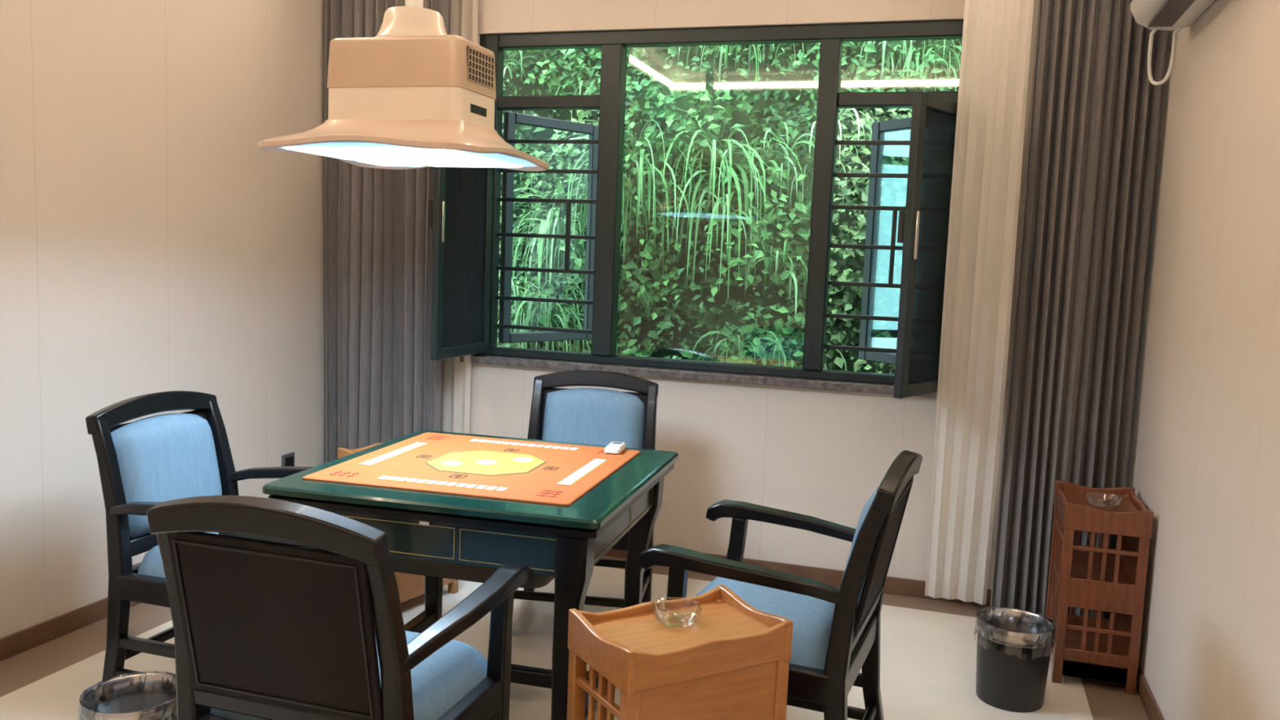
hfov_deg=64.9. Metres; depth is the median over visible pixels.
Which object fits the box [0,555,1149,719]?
floor
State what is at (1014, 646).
trash bin
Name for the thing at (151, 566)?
seat cushion
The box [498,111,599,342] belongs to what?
window
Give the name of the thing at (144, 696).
trash bin
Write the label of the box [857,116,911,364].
window
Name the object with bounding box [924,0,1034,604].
sheer curtain
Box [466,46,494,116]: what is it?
vent
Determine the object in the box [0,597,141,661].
baseboard
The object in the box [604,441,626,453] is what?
remote control
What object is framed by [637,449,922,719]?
armchair
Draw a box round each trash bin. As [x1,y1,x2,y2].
[78,671,177,719]
[973,606,1056,712]
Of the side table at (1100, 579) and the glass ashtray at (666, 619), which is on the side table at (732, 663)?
the glass ashtray at (666, 619)
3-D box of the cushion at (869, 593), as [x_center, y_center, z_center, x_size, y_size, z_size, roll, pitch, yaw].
[0.618,0.498,2.678,0.120,0.362,0.422,5,6,22]
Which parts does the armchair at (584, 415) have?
panel, rail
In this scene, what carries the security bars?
attached to the wall at (822, 454)
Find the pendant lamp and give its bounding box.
[257,0,549,171]
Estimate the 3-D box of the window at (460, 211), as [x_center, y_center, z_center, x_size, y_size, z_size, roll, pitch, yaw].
[-0.829,-0.595,4.662,0.080,1.155,0.490,4,6,19]
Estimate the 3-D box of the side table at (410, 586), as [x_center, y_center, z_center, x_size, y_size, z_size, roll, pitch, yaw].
[-0.977,0.664,4.109,0.278,0.648,0.424,6,7,29]
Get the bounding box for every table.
[262,430,678,719]
[337,442,458,603]
[566,584,793,719]
[1044,480,1154,694]
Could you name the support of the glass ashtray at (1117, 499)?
on the side table at (1100, 579)
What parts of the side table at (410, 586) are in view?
panel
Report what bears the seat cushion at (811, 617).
on the armchair at (837, 632)
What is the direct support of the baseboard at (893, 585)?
attached to the wall at (822, 454)
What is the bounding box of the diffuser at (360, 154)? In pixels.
[279,142,537,167]
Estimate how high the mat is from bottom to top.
0.009 m
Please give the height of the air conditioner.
0.461 m
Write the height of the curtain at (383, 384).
2.940 m
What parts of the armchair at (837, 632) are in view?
panel, panel moulding, rail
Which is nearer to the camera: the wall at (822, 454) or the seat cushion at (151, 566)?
the seat cushion at (151, 566)
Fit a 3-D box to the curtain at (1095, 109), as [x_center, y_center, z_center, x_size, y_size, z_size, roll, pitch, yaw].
[1.716,-0.396,3.917,0.471,2.941,0.098,4,6,17]
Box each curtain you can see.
[324,0,448,462]
[440,0,478,433]
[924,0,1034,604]
[990,0,1168,618]
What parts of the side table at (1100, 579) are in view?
panel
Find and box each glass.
[497,39,962,373]
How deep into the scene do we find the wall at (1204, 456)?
2.83 m
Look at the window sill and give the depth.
4.60 m
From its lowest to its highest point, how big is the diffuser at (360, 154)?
0.006 m
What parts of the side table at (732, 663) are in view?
panel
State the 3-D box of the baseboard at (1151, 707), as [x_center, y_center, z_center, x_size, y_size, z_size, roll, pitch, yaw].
[1.191,1.281,1.769,0.012,0.075,5.110,4,6,17]
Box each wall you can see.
[0,0,324,638]
[469,0,1039,589]
[1126,0,1279,719]
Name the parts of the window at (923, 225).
handle lever, sash handle, sash pane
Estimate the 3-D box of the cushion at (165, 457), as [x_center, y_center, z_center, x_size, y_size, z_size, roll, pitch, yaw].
[-1.516,0.362,3.262,0.119,0.359,0.418,4,6,17]
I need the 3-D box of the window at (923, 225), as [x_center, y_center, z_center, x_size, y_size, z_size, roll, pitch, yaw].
[1.186,-0.438,3.981,0.080,1.140,0.595,8,8,42]
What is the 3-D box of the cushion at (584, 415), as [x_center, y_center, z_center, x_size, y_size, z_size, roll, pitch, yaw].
[-0.200,0.306,4.177,0.424,0.364,0.121,3,6,7]
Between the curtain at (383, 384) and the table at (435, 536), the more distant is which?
the curtain at (383, 384)
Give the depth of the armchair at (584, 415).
4.16 m
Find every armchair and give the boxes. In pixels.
[85,391,313,683]
[146,495,532,719]
[513,370,658,608]
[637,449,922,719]
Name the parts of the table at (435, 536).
edge moulding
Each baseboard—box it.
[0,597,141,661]
[604,549,991,606]
[1136,664,1164,719]
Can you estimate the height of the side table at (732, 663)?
0.648 m
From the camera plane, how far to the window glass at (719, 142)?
6.27 m
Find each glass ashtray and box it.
[651,597,702,626]
[1086,491,1122,507]
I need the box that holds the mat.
[302,432,640,506]
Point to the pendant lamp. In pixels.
(411, 95)
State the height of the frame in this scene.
1.545 m
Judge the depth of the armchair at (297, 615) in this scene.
1.99 m
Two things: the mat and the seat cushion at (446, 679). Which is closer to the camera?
the seat cushion at (446, 679)
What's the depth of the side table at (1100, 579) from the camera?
3.52 m
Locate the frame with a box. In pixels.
[475,19,963,384]
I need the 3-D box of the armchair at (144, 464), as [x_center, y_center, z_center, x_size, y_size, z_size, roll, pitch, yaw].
[-1.309,0.596,3.218,0.638,0.949,0.617,4,6,17]
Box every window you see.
[427,166,493,359]
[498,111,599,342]
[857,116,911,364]
[893,90,957,398]
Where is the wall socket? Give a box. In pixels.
[281,452,294,466]
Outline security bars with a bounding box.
[495,139,910,353]
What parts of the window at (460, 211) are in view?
handle lever, sash handle, sash pane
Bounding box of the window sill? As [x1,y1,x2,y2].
[459,354,937,398]
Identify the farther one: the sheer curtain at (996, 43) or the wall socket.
the wall socket
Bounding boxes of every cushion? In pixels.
[111,413,222,537]
[133,532,240,577]
[208,630,487,719]
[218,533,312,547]
[542,387,644,448]
[694,576,835,669]
[842,485,879,606]
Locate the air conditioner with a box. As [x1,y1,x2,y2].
[1128,0,1214,85]
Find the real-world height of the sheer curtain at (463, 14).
2.930 m
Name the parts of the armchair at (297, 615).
rail, panel moulding, panel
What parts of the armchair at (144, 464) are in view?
rail, panel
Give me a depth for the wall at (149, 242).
3.85 m

